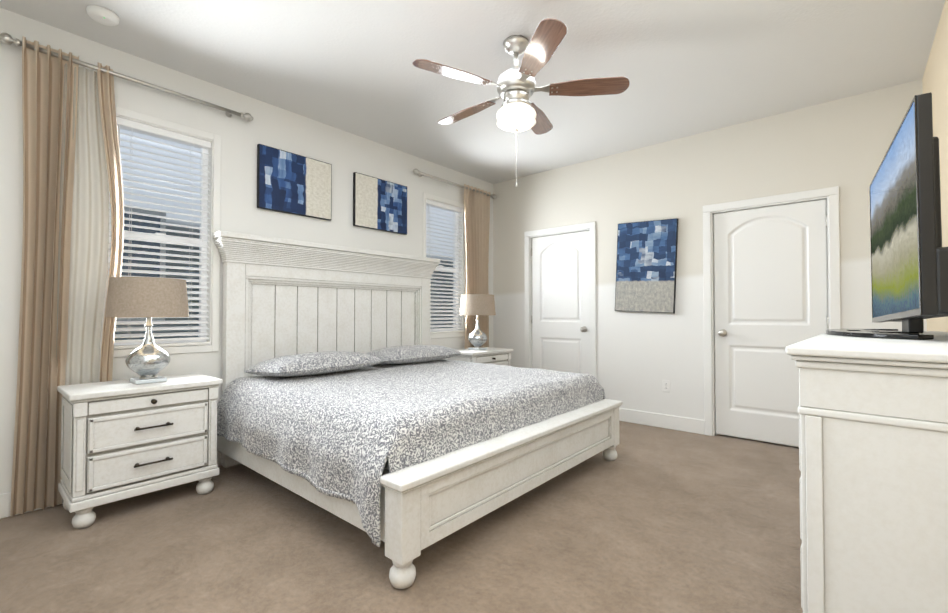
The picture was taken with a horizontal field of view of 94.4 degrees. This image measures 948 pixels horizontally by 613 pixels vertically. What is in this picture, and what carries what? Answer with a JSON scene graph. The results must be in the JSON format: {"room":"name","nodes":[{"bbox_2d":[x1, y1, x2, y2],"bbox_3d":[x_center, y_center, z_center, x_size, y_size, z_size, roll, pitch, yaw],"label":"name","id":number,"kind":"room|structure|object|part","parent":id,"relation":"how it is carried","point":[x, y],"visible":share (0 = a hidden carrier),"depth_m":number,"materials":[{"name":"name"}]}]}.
{"room":"bedroom","nodes":[
{"label":"bedroom","id":0,"kind":"room"},
{"bbox_2d":[0,8,492,493],"bbox_3d":[-1.412,-0.212,3.762,0.140,2.740,5.180,-1,-1,41],"label":"wall","id":1,"kind":"structure","parent":0,"point":[345,154],"depth_m":3.19,"materials":[{"name":"white paint"}]},
{"bbox_2d":[0,450,220,518],"bbox_3d":[-1.352,1.092,3.689,0.018,0.130,4.900,-1,-1,41],"label":"baseboard","id":2,"kind":"structure","parent":1,"relation":"attached to","point":[5,498],"depth_m":2.35,"materials":[{"name":"white wood"}]},
{"bbox_2d":[0,32,252,516],"bbox_3d":[-2.099,-0.159,2.789,0.091,2.578,1.310,-1,-1,41],"label":"curtain","id":3,"kind":"object","parent":1,"relation":"hanging from","point":[70,131],"visible":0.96,"depth_m":2.50,"materials":[{"name":"beige fabric"}]},
{"bbox_3d":[-2.388,-0.165,2.447,0.071,2.578,0.242,-1,-1,41],"label":"panel","id":4,"kind":"part","parent":3,"relation":"part of","materials":[{"name":"fabric"}]},
{"bbox_2d":[99,106,220,358],"bbox_3d":[-2.103,-0.456,2.950,0.144,1.560,0.680,-1,-1,41],"label":"window","id":5,"kind":"structure","parent":1,"relation":"in","point":[208,280],"depth_m":3.02,"materials":[{"name":"white plastic"}]},
{"bbox_2d":[257,144,331,220],"bbox_3d":[-1.453,-0.992,3.593,0.034,0.490,0.620,-1,-1,41],"label":"picture","id":6,"kind":"object","parent":1,"relation":"attached to","point":[292,183],"visible":0.96,"depth_m":3.55,"materials":[{"name":"blue fabric"}]},
{"bbox_2d":[353,172,406,234],"bbox_3d":[-0.893,-0.972,4.239,0.034,0.490,0.620,-1,-1,41],"label":"picture","id":7,"kind":"object","parent":1,"relation":"attached to","point":[380,204],"visible":0.9,"depth_m":4.20,"materials":[{"name":"blue fabric"}]},
{"bbox_2d":[423,192,464,338],"bbox_3d":[-0.362,-0.422,4.960,0.144,1.560,0.700,-1,-1,41],"label":"window","id":8,"kind":"structure","parent":1,"relation":"in","point":[457,270],"depth_m":5.03,"materials":[{"name":"white plastic"}]},
{"bbox_2d":[413,169,495,348],"bbox_3d":[-0.185,-0.122,5.001,0.091,2.578,1.380,-1,-1,41],"label":"curtain","id":9,"kind":"object","parent":1,"relation":"hanging from","point":[476,220],"visible":0.58,"depth_m":5.22,"materials":[{"name":"beige fabric"}]},
{"bbox_3d":[0.041,-0.118,5.253,0.072,2.578,0.511,-1,-1,41],"label":"panel","id":10,"kind":"part","parent":9,"relation":"part of","materials":[{"name":"fabric"}]},
{"bbox_2d":[0,421,802,612],"bbox_3d":[0.289,1.190,2.663,4.120,0.100,5.780,-1,-1,41],"label":"floor","id":11,"kind":"structure","parent":0,"point":[651,519],"depth_m":2.03,"materials":[{"name":"carpet"}]},
{"bbox_2d":[57,373,222,528],"bbox_3d":[-1.927,0.793,2.558,0.448,0.690,0.699,-1,-1,41],"label":"nightstand","id":12,"kind":"object","parent":11,"relation":"on","point":[123,439],"visible":1,"depth_m":2.39,"materials":[{"name":"white wood"}]},
{"bbox_2d":[105,277,188,383],"bbox_3d":[-1.920,0.139,2.589,0.400,0.617,0.400,-1,-1,41],"label":"lamp","id":13,"kind":"object","parent":12,"relation":"on","point":[148,359],"visible":1,"depth_m":2.48,"materials":[{"name":"beige fabric"}]},
{"bbox_2d":[212,231,621,588],"bbox_3d":[-0.377,0.316,3.194,2.129,1.665,2.186,-1,-1,41],"label":"bed","id":14,"kind":"object","parent":11,"relation":"on","point":[351,395],"visible":1,"depth_m":2.69,"materials":[{"name":"white wood"}]},
{"bbox_2d":[245,351,383,375],"bbox_3d":[-1.166,0.425,3.275,0.480,0.159,0.860,-6,-4,39],"label":"pillow","id":15,"kind":"object","parent":14,"relation":"on","point":[330,363],"depth_m":3.09,"materials":[{"name":"fabric"}]},
{"bbox_3d":[-0.407,0.731,3.195,1.905,0.365,1.930,-1,-1,41],"label":"mattress","id":16,"kind":"part","parent":14,"relation":"part of","materials":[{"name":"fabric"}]},
{"bbox_2d":[217,359,604,546],"bbox_3d":[-0.365,0.741,3.154,1.823,0.497,2.154,-1,-1,41],"label":"duvet","id":17,"kind":"object","parent":14,"relation":"on","point":[332,439],"depth_m":2.34,"materials":[{"name":"fabric"}]},
{"bbox_2d":[366,345,460,363],"bbox_3d":[-0.586,0.437,3.976,0.480,0.158,0.860,-6,-5,44],"label":"pillow","id":18,"kind":"object","parent":14,"relation":"on","point":[408,354],"depth_m":3.80,"materials":[{"name":"fabric"}]},
{"bbox_2d":[445,347,512,365],"bbox_3d":[0.059,0.831,4.853,0.448,0.690,0.699,-1,-1,41],"label":"nightstand","id":19,"kind":"object","parent":11,"relation":"on","point":[496,356],"visible":0.29,"depth_m":4.70,"materials":[{"name":"white wood"}]},
{"bbox_2d":[460,294,495,349],"bbox_3d":[0.041,0.177,4.853,0.400,0.617,0.400,-1,-1,41],"label":"lamp","id":20,"kind":"object","parent":19,"relation":"on","point":[477,304],"visible":1,"depth_m":4.72,"materials":[{"name":"beige fabric"}]},
{"bbox_2d":[785,331,947,612],"bbox_3d":[1.670,0.625,1.759,0.450,1.000,1.780,-1,-1,43],"label":"dresser","id":21,"kind":"object","parent":11,"relation":"on","point":[873,440],"visible":1,"depth_m":1.16,"materials":[{"name":"white wood"}]},
{"bbox_2d":[826,92,947,338],"bbox_3d":[1.740,-0.283,1.908,0.335,0.816,1.127,-1,-1,36],"label":"tv","id":22,"kind":"object","parent":21,"relation":"on","point":[909,270],"visible":1,"depth_m":1.57,"materials":[{"name":"black plastic"}]},
{"bbox_2d":[0,0,944,183],"bbox_3d":[0.093,-1.654,2.484,4.120,0.100,5.180,-1,-1,41],"label":"ceiling","id":23,"kind":"structure","parent":0,"point":[686,68],"depth_m":2.82,"materials":[{"name":"white paint"}]},
{"bbox_2d":[86,5,119,25],"bbox_3d":[-2.036,-1.585,2.407,0.140,0.038,0.140,-1,-1,41],"label":"smoke detector","id":24,"kind":"object","parent":23,"relation":"attached to","point":[102,15],"visible":1,"depth_m":2.38,"materials":[{"name":"white plastic"}]},
{"bbox_2d":[412,18,629,186],"bbox_3d":[0.223,-1.160,2.702,1.229,0.879,1.271,-1,-1,41],"label":"fan","id":25,"kind":"object","parent":23,"relation":"hanging from","point":[518,111],"visible":1,"depth_m":2.58,"materials":[{"name":"brown wood"}]},
{"bbox_3d":[-0.071,-1.305,2.485,0.580,0.038,0.137,1,-1,-29],"label":"blade","id":26,"kind":"part","parent":25,"relation":"part of","materials":[{"name":"brown wood"}]},
{"bbox_3d":[-0.018,-1.298,2.922,0.580,0.038,0.137,-1,-1,43],"label":"blade","id":27,"kind":"part","parent":25,"relation":"part of","materials":[{"name":"brown wood"}]},
{"bbox_3d":[0.414,-1.296,3.007,0.137,0.038,0.580,0,-1,25],"label":"blade","id":28,"kind":"part","parent":25,"relation":"part of","materials":[{"name":"brown wood"}]},
{"bbox_3d":[0.329,-1.308,2.299,0.137,0.038,0.580,0,-1,-11],"label":"blade","id":29,"kind":"part","parent":25,"relation":"part of","materials":[{"name":"brown wood"}]},
{"bbox_3d":[0.629,-1.303,2.622,0.580,0.038,0.137,0,-1,7],"label":"blade","id":30,"kind":"part","parent":25,"relation":"part of","materials":[{"name":"brown wood"}]},
{"bbox_2d":[493,79,926,419],"bbox_3d":[1.749,-0.202,4.373,3.840,2.740,0.160,-1,-1,41],"label":"wall","id":31,"kind":"structure","parent":0,"point":[843,144],"depth_m":4.09,"materials":[{"name":"paint"}]},
{"bbox_2d":[524,222,595,377],"bbox_3d":[0.987,0.144,4.985,0.906,2.068,0.179,-1,-1,41],"label":"door","id":32,"kind":"structure","parent":31,"relation":"in","point":[560,298],"depth_m":4.96,"materials":[{"name":"white wood"}]},
{"bbox_2d":[615,218,677,312],"bbox_3d":[1.681,-0.383,4.305,0.575,0.890,0.034,2,1,41],"label":"picture","id":33,"kind":"object","parent":31,"relation":"attached to","point":[646,265],"visible":0.96,"depth_m":4.28,"materials":[{"name":"blue fabric"}]},
{"bbox_2d":[619,408,704,434],"bbox_3d":[1.686,1.102,4.290,1.039,0.130,0.014,-1,-1,41],"label":"baseboard","id":34,"kind":"structure","parent":31,"relation":"attached to","point":[691,425],"depth_m":4.18,"materials":[{"name":"white wood"}]},
{"bbox_2d":[662,380,669,391],"bbox_3d":[1.829,0.765,4.175,0.070,0.114,0.009,-1,-1,41],"label":"electrical outlet plate","id":35,"kind":"object","parent":31,"relation":"attached to","point":[665,385],"visible":1,"depth_m":4.17,"materials":[{"name":"white plastic"}]},
{"bbox_2d":[703,186,840,446],"bbox_3d":[2.475,0.123,3.697,0.951,2.068,0.179,-1,-1,41],"label":"door","id":36,"kind":"structure","parent":31,"relation":"in","point":[771,279],"depth_m":3.69,"materials":[{"name":"white wood"}]},
{"bbox_2d":[922,0,947,331],"bbox_3d":[1.597,-0.256,1.158,0.140,2.740,5.180,-1,-1,41],"label":"wall","id":37,"kind":"structure","parent":0,"point":[935,80],"depth_m":2.45,"materials":[{"name":"beige paint"}]},
{"label":"outside","id":38,"kind":"structure","parent":0,"visible":0},
{"bbox_2d":[115,128,452,339],"bbox_3d":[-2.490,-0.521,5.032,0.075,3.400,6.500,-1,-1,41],"label":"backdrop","id":39,"kind":"structure","parent":38,"point":[158,170],"depth_m":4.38,"materials":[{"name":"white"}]}
]}

